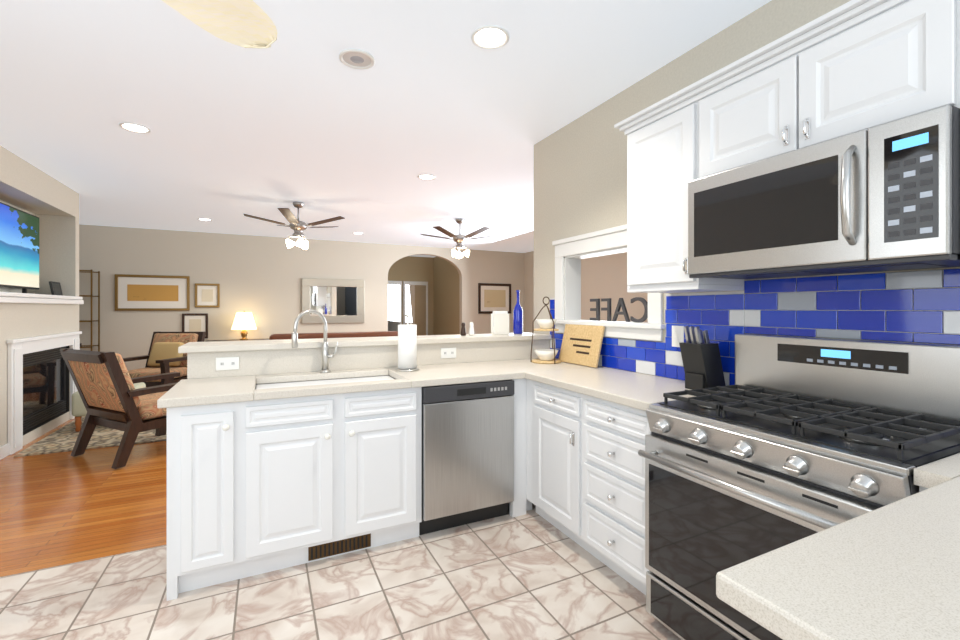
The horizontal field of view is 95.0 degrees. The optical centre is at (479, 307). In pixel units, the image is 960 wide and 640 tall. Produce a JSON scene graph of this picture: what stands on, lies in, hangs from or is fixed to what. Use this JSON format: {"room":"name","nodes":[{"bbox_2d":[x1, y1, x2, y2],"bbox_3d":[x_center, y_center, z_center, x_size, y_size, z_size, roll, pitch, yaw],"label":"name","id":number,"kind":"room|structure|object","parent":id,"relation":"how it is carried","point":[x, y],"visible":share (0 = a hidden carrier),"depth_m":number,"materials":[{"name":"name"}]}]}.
{"room":"kitchen","nodes":[
{"label":"kitchen","id":0,"kind":"room"},
{"bbox_2d":[0,145,78,446],"bbox_3d":[-3.102,-0.050,1.046,0.500,2.740,9.600,0,0,-26],"label":"wall","id":1,"kind":"structure","parent":0,"point":[51,203],"depth_m":4.78,"materials":[{"name":"paint"}]},
{"bbox_2d":[0,443,9,459],"bbox_3d":[-3.723,1.265,2.908,0.015,0.110,2.490,0,0,-26],"label":"baseboard","id":2,"kind":"structure","parent":1,"relation":"attached to","point":[4,450],"depth_m":3.85,"materials":[{"name":"white wood"}]},
{"bbox_2d":[0,292,83,303],"bbox_3d":[-4.659,-0.091,4.470,0.435,0.093,2.000,0,0,-26],"label":"mantel shelf","id":3,"kind":"object","parent":1,"relation":"attached to","point":[8,297],"visible":0.98,"depth_m":4.35,"materials":[{"name":"white wood"}]},
{"bbox_2d":[0,202,38,292],"bbox_3d":[-4.700,-0.585,4.367,0.220,0.891,1.430,0,0,-26],"label":"tv","id":4,"kind":"object","parent":3,"relation":"on","point":[19,248],"visible":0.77,"depth_m":4.58,"materials":[{"name":"black plastic"}]},
{"bbox_2d":[49,281,62,295],"bbox_3d":[-4.989,-0.223,5.177,0.052,0.171,0.240,0,0,-26],"label":"picture frame","id":5,"kind":"object","parent":3,"relation":"on","point":[55,288],"visible":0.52,"depth_m":5.14,"materials":[{"name":"black ceramic"}]},
{"bbox_2d":[6,331,81,454],"bbox_3d":[-4.682,0.802,4.614,0.314,1.035,1.640,0,0,-26],"label":"fireplace","id":6,"kind":"object","parent":1,"relation":"attached to","point":[36,380],"visible":0.83,"depth_m":4.48,"materials":[{"name":"white wood"}]},
{"bbox_2d":[0,392,166,576],"bbox_3d":[-2.541,1.370,6.921,10.500,0.100,8.730,0,0,-26],"label":"floor","id":7,"kind":"structure","parent":0,"point":[60,508],"depth_m":2.94,"materials":[{"name":"brown wood"}]},
{"bbox_2d":[79,270,99,351],"bbox_3d":[-6.704,0.345,7.244,0.600,1.950,0.380,0,0,-26],"label":"etagere shelf","id":8,"kind":"object","parent":7,"relation":"on","point":[91,346],"visible":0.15,"depth_m":7.40,"materials":[{"name":"gold metal"}]},
{"bbox_2d":[14,416,166,456],"bbox_3d":[-4.037,1.313,5.597,1.650,0.012,3.000,0,0,-26],"label":"rug","id":9,"kind":"object","parent":7,"relation":"on","point":[63,439],"visible":0.14,"depth_m":4.38,"materials":[{"name":"beige carpet"}]},
{"bbox_2d":[72,382,145,431],"bbox_3d":[-4.151,1.097,4.952,0.540,0.420,0.540,0,0,-26],"label":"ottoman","id":10,"kind":"object","parent":9,"relation":"on","point":[79,410],"visible":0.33,"depth_m":4.63,"materials":[{"name":"beige fabric"}]},
{"bbox_2d":[60,348,179,468],"bbox_3d":[-3.120,0.832,4.086,0.780,0.950,0.973,0,0,26],"label":"armchair","id":11,"kind":"object","parent":9,"relation":"on","point":[111,396],"visible":0.77,"depth_m":3.76,"materials":[{"name":"brown fabric"}]},
{"bbox_2d":[123,331,205,386],"bbox_3d":[-4.523,0.832,6.210,0.780,0.950,0.973,0,0,-1],"label":"armchair","id":12,"kind":"object","parent":9,"relation":"on","point":[163,356],"visible":0.62,"depth_m":6.30,"materials":[{"name":"brown wood"}]},
{"bbox_2d":[205,338,268,341],"bbox_3d":[-4.471,0.960,8.300,1.200,0.720,0.400,0,0,-26],"label":"console table","id":13,"kind":"object","parent":7,"relation":"on","point":[235,340],"visible":0.08,"depth_m":8.12,"materials":[{"name":"brown wood"}]},
{"bbox_2d":[231,311,256,339],"bbox_3d":[-4.453,0.324,8.309,0.430,0.550,0.430,0,0,-26],"label":"table lamp","id":14,"kind":"object","parent":13,"relation":"on","point":[244,321],"visible":1,"depth_m":8.18,"materials":[{"name":"white fabric"}]},
{"bbox_2d":[269,331,397,339],"bbox_3d":[-2.264,0.850,7.151,2.100,0.940,0.940,0,0,-26],"label":"sofa","id":15,"kind":"object","parent":7,"relation":"on","point":[334,335],"visible":0.15,"depth_m":6.69,"materials":[{"name":"brown leather"}]},
{"bbox_2d":[79,224,523,370],"bbox_3d":[-3.611,-0.050,9.114,10.500,2.740,0.150,0,0,-26],"label":"wall","id":16,"kind":"structure","parent":0,"point":[260,278],"depth_m":8.57,"materials":[{"name":"paint"}]},
{"bbox_2d":[115,274,189,310],"bbox_3d":[-5.872,-0.270,7.910,1.100,0.640,0.030,0,0,-26],"label":"picture","id":17,"kind":"object","parent":16,"relation":"attached to","point":[150,293],"visible":1,"depth_m":7.90,"materials":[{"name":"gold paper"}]},
{"bbox_2d":[127,284,178,301],"bbox_3d":[-5.872,-0.270,7.910,0.750,0.290,0.003,0,0,-26],"label":"art","id":18,"kind":"object","parent":17,"relation":"attached to","point":[135,292],"depth_m":7.91},
{"bbox_2d":[182,313,207,337],"bbox_3d":[-5.301,0.335,8.188,0.410,0.470,0.030,0,0,-26],"label":"picture","id":19,"kind":"object","parent":16,"relation":"attached to","point":[194,322],"visible":0.67,"depth_m":8.19,"materials":[{"name":"brown"}]},
{"bbox_2d":[189,319,201,332],"bbox_3d":[-5.301,0.335,8.189,0.190,0.250,0.003,0,0,-26],"label":"art","id":20,"kind":"object","parent":19,"relation":"attached to","point":[195,325],"depth_m":8.19},
{"bbox_2d":[195,283,219,306],"bbox_3d":[-5.126,-0.235,8.274,0.400,0.450,0.030,0,0,-26],"label":"picture","id":21,"kind":"object","parent":16,"relation":"attached to","point":[207,295],"visible":1,"depth_m":8.27,"materials":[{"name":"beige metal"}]},
{"bbox_2d":[201,289,212,301],"bbox_3d":[-5.126,-0.235,8.274,0.180,0.230,0.003,0,0,-26],"label":"art","id":22,"kind":"object","parent":21,"relation":"attached to","point":[206,294],"depth_m":8.27},
{"bbox_2d":[302,278,364,323],"bbox_3d":[-3.073,-0.145,9.267,1.260,0.930,0.045,0,0,-26],"label":"wall mirror","id":23,"kind":"object","parent":16,"relation":"attached to","point":[307,318],"visible":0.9,"depth_m":9.26,"materials":[{"name":"silver metal"}]},
{"bbox_2d":[310,286,356,315],"bbox_3d":[-3.077,-0.145,9.274,0.940,0.610,0.003,0,0,-26],"label":"mirror","id":24,"kind":"object","parent":23,"relation":"attached to","point":[332,301],"visible":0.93,"depth_m":9.27,"materials":[{"name":"clear glass"}]},
{"bbox_2d":[478,283,510,313],"bbox_3d":[0.375,-0.235,10.957,0.920,0.750,0.030,0,0,-26],"label":"framed picture","id":25,"kind":"object","parent":16,"relation":"attached to","point":[492,297],"visible":0.98,"depth_m":10.94},
{"bbox_2d":[484,289,505,307],"bbox_3d":[0.375,-0.235,10.957,0.600,0.430,0.003,0,0,-26],"label":"art","id":26,"kind":"object","parent":25,"relation":"attached to","point":[493,298],"depth_m":10.96},
{"bbox_2d":[0,503,681,639],"bbox_3d":[0.571,1.370,0.540,10.500,0.100,5.470,0,0,-26],"label":"floor","id":27,"kind":"structure","parent":0,"point":[532,574],"depth_m":2.01,"materials":[{"name":"beige tile"}]},
{"bbox_2d":[161,344,424,600],"bbox_3d":[-1.026,0.787,2.560,1.200,1.066,0.739,0,0,-26],"label":"base cabinet","id":28,"kind":"object","parent":27,"relation":"on","point":[282,453],"depth_m":2.23,"materials":[{"name":"white wood"}]},
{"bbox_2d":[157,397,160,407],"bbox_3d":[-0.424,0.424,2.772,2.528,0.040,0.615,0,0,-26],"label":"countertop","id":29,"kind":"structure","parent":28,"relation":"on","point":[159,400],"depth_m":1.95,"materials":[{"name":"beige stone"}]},
{"bbox_2d":[395,314,418,371],"bbox_3d":[-0.473,0.221,2.862,0.156,0.367,0.156,0,0,-26],"label":"paper towel","id":30,"kind":"object","parent":29,"relation":"on","point":[407,347],"visible":1,"depth_m":2.81,"materials":[{"name":"white paper"}]},
{"bbox_2d":[531,297,560,363],"bbox_3d":[0.494,0.159,3.275,0.220,0.490,0.226,0,0,-26],"label":"tiered stand","id":31,"kind":"object","parent":29,"relation":"on","point":[545,356],"visible":1,"depth_m":3.23,"materials":[{"name":"white ceramic"}]},
{"bbox_2d":[291,309,337,372],"bbox_3d":[-1.016,0.206,2.713,0.275,0.396,0.139,0,0,-26],"label":"faucet","id":32,"kind":"object","parent":28,"relation":"on","point":[326,355],"visible":0.98,"depth_m":2.76,"materials":[{"name":"silver metal"}]},
{"bbox_2d":[178,332,548,351],"bbox_3d":[-0.637,0.235,3.186,2.528,0.038,0.375,0,0,-26],"label":"countertop","id":33,"kind":"structure","parent":28,"relation":"on","point":[191,346],"depth_m":2.94,"materials":[{"name":"beige stone"}]},
{"bbox_2d":[461,323,465,335],"bbox_3d":[-0.131,0.165,3.463,0.044,0.102,0.043,0,0,-26],"label":"shaker","id":34,"kind":"object","parent":33,"relation":"on","point":[463,331],"depth_m":3.45,"materials":[{"name":"brown"}]},
{"bbox_2d":[469,322,473,334],"bbox_3d":[-0.068,0.165,3.494,0.044,0.102,0.043,0,0,-26],"label":"shaker","id":35,"kind":"object","parent":33,"relation":"on","point":[471,331],"depth_m":3.48,"materials":[{"name":"white ceramic"}]},
{"bbox_2d":[491,311,508,334],"bbox_3d":[0.165,0.121,3.608,0.140,0.190,0.060,0,0,-26],"label":"canister","id":36,"kind":"object","parent":33,"relation":"on","point":[499,322],"visible":1,"depth_m":3.58,"materials":[{"name":"white ceramic"}]},
{"bbox_2d":[513,290,522,333],"bbox_3d":[0.318,0.034,3.682,0.080,0.365,0.080,0,0,-26],"label":"bottle","id":37,"kind":"object","parent":33,"relation":"on","point":[517,319],"visible":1,"depth_m":3.65,"materials":[{"name":"blue glass"}]},
{"bbox_2d":[417,340,516,516],"bbox_3d":[-0.217,0.787,2.954,0.600,1.066,0.739,0,0,-26],"label":"base cabinet","id":38,"kind":"object","parent":27,"relation":"on","point":[447,362],"depth_m":3.12,"materials":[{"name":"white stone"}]},
{"bbox_2d":[419,380,513,534],"bbox_3d":[-0.176,0.884,2.870,0.588,0.871,0.586,0,0,-26],"label":"dishwasher","id":39,"kind":"object","parent":38,"relation":"in","point":[467,453],"visible":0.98,"depth_m":2.61,"materials":[{"name":"grey metal"}]},
{"bbox_2d":[489,340,540,515],"bbox_3d":[0.129,0.787,3.123,0.170,1.066,0.739,0,0,-26],"label":"base cabinet","id":40,"kind":"object","parent":27,"relation":"on","point":[524,364],"depth_m":2.81,"materials":[{"name":"white wood"}]},
{"bbox_2d":[526,379,576,542],"bbox_3d":[0.681,0.884,2.687,0.617,0.874,0.564,0,0,-26],"label":"base cabinet","id":41,"kind":"object","parent":27,"relation":"on","point":[551,410],"depth_m":2.53,"materials":[{"name":"white wood"}]},
{"bbox_2d":[517,336,600,370],"bbox_3d":[0.443,0.787,3.276,0.528,1.066,0.739,0,0,-26],"label":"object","id":42,"kind":"structure","parent":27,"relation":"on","point":[543,340],"depth_m":3.15,"materials":[{"name":"white"}]},
{"bbox_2d":[577,391,736,594],"bbox_3d":[0.908,0.884,2.221,0.617,0.874,0.472,0,0,-26],"label":"base cabinet","id":43,"kind":"object","parent":27,"relation":"on","point":[611,434],"depth_m":2.08,"materials":[{"name":"white wood"}]},
{"bbox_2d":[525,367,725,406],"bbox_3d":[0.785,0.425,2.459,0.628,0.040,1.007,0,0,-26],"label":"countertop","id":44,"kind":"structure","parent":43,"relation":"on","point":[639,389],"depth_m":2.36,"materials":[{"name":"beige stone"}]},
{"bbox_2d":[559,324,604,367],"bbox_3d":[0.722,0.256,3.156,0.088,0.294,0.420,0,0,-26],"label":"cutting board","id":45,"kind":"object","parent":44,"relation":"on","point":[581,345],"visible":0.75,"depth_m":3.12,"materials":[{"name":"brown wood"}]},
{"bbox_2d":[679,326,725,389],"bbox_3d":[1.113,0.246,2.201,0.190,0.315,0.120,0,0,-26],"label":"knife block","id":46,"kind":"object","parent":44,"relation":"on","point":[701,359],"visible":0.98,"depth_m":2.16,"materials":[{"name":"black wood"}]},
{"bbox_2d":[638,334,959,639],"bbox_3d":[1.138,0.723,1.601,0.726,1.195,0.834,0,0,-26],"label":"range","id":47,"kind":"object","parent":27,"relation":"on","point":[784,441],"visible":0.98,"depth_m":1.54,"materials":[{"name":"grey metal"}]},
{"bbox_2d":[737,453,959,639],"bbox_3d":[1.237,0.863,0.781,1.288,0.916,0.718,0,0,-26],"label":"countertop","id":48,"kind":"structure","parent":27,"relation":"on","point":[891,571],"depth_m":0.66,"materials":[{"name":"white stone"}]},
{"bbox_2d":[0,0,770,257],"bbox_3d":[-1.310,-1.470,4.396,10.800,0.100,14.350,0,0,-26],"label":"ceiling","id":49,"kind":"structure","parent":0,"point":[297,111],"depth_m":3.06,"materials":[{"name":"white paint"}]},
{"bbox_2d":[119,122,150,132],"bbox_3d":[-2.712,-1.414,3.462,0.200,0.010,0.200,0,0,-26],"label":"recessed light","id":50,"kind":"object","parent":49,"relation":"in","point":[134,127],"visible":0.98,"depth_m":3.46,"materials":[{"name":"white"}]},
{"bbox_2d":[198,218,211,220],"bbox_3d":[-4.403,-1.414,7.043,0.200,0.010,0.200,0,0,-26],"label":"recessed light","id":51,"kind":"object","parent":49,"relation":"in","point":[204,219],"visible":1,"depth_m":7.05,"materials":[{"name":"white"}]},
{"bbox_2d":[161,0,277,48],"bbox_3d":[-1.112,-1.220,1.093,1.124,0.399,1.124,0,0,-26],"label":"fan","id":52,"kind":"object","parent":49,"relation":"hanging from","point":[246,23],"visible":1,"depth_m":1.64,"materials":[{"name":"beige"}]},
{"bbox_2d":[244,202,344,249],"bbox_3d":[-2.489,-1.111,5.920,1.219,0.616,1.275,0,0,-26],"label":"fan","id":53,"kind":"object","parent":49,"relation":"hanging from","point":[298,227],"visible":1,"depth_m":5.86,"materials":[{"name":"silver metal"}]},
{"bbox_2d":[339,49,374,69],"bbox_3d":[-0.700,-1.413,2.507,0.200,0.012,0.200,0,0,-26],"label":"ceiling vent","id":54,"kind":"object","parent":49,"relation":"in","point":[358,59],"visible":1,"depth_m":2.50,"materials":[{"name":"white"}]},
{"bbox_2d":[418,174,435,179],"bbox_3d":[-0.575,-1.414,4.760,0.200,0.010,0.200,0,0,-26],"label":"recessed light","id":55,"kind":"object","parent":49,"relation":"in","point":[426,177],"visible":1,"depth_m":4.75,"materials":[{"name":"white"}]},
{"bbox_2d":[421,218,497,258],"bbox_3d":[-0.283,-1.111,7.054,1.229,0.616,1.274,0,0,-26],"label":"fan","id":56,"kind":"object","parent":49,"relation":"hanging from","point":[459,239],"visible":1,"depth_m":6.96,"materials":[{"name":"silver metal"}]},
{"bbox_2d":[471,25,508,49],"bbox_3d":[0.054,-1.414,2.307,0.200,0.010,0.200,0,0,-26],"label":"recessed light","id":57,"kind":"object","parent":49,"relation":"in","point":[489,37],"visible":1,"depth_m":2.31,"materials":[{"name":"white"}]},
{"bbox_2d":[388,256,432,334],"bbox_3d":[-2.151,-0.050,12.052,2.100,2.740,0.150,0,0,-26],"label":"wall","id":58,"kind":"structure","parent":0,"point":[408,268],"depth_m":12.17,"materials":[{"name":"beige paint"}]},
{"bbox_2d":[388,281,427,335],"bbox_3d":[-2.104,0.295,11.957,1.440,2.050,0.058,0,0,-26],"label":"doors","id":59,"kind":"structure","parent":58,"relation":"in","point":[415,300],"depth_m":12.01,"materials":[{"name":"white"}]},
{"bbox_2d":[433,257,459,334],"bbox_3d":[-0.832,-0.050,11.572,0.149,2.740,1.830,0,0,-26],"label":"wall","id":60,"kind":"structure","parent":0,"point":[440,276],"depth_m":11.55,"materials":[{"name":"beige paint"}]},
{"bbox_2d":[524,251,647,332],"bbox_3d":[3.882,-0.050,5.899,0.150,2.740,12.500,0,0,-26],"label":"wall","id":61,"kind":"structure","parent":0,"point":[604,276],"depth_m":8.77,"materials":[{"name":"paint"}]},
{"bbox_2d":[534,0,959,380],"bbox_3d":[1.793,-0.050,1.286,0.150,2.740,5.740,0,0,-26],"label":"wall","id":62,"kind":"structure","parent":0,"point":[580,175],"depth_m":3.00,"materials":[{"name":"paint"}]},
{"bbox_2d":[552,224,665,340],"bbox_3d":[0.894,-0.170,3.078,0.196,0.730,1.090,0,0,-26],"label":"trim","id":63,"kind":"structure","parent":62,"relation":"attached to","point":[567,288],"depth_m":3.16,"materials":[{"name":"white wood"}]},
{"bbox_2d":[590,297,647,322],"bbox_3d":[0.944,0.012,3.026,0.018,0.164,0.550,0,0,-26],"label":"sign","id":64,"kind":"object","parent":63,"relation":"on","point":[620,303],"visible":0.94,"depth_m":3.00,"materials":[{"name":"grey metal"}]},
{"bbox_2d":[622,81,744,291],"bbox_3d":[1.037,-0.558,2.264,0.347,0.897,0.439,0,0,-26],"label":"upper cabinet","id":65,"kind":"object","parent":62,"relation":"attached to","point":[662,138],"depth_m":2.16,"materials":[{"name":"white wood"}]},
{"bbox_2d":[550,269,959,385],"bbox_3d":[1.226,0.136,2.258,0.012,0.535,2.984,0,0,-26],"label":"backsplash","id":66,"kind":"structure","parent":62,"relation":"attached to","point":[918,306],"depth_m":1.90,"materials":[{"name":"blue tile"}]},
{"bbox_2d":[698,0,959,178],"bbox_3d":[1.318,-0.787,1.689,0.347,0.440,0.840,0,0,-26],"label":"upper cabinet","id":67,"kind":"object","parent":62,"relation":"attached to","point":[851,66],"depth_m":1.51,"materials":[{"name":"white wood"}]},
{"bbox_2d":[688,105,959,278],"bbox_3d":[1.264,-0.348,1.662,0.466,0.429,0.834,0,0,-26],"label":"microwave","id":68,"kind":"object","parent":67,"relation":"attached to","point":[882,197],"visible":1,"depth_m":1.45,"materials":[{"name":"grey metal"}]}
]}

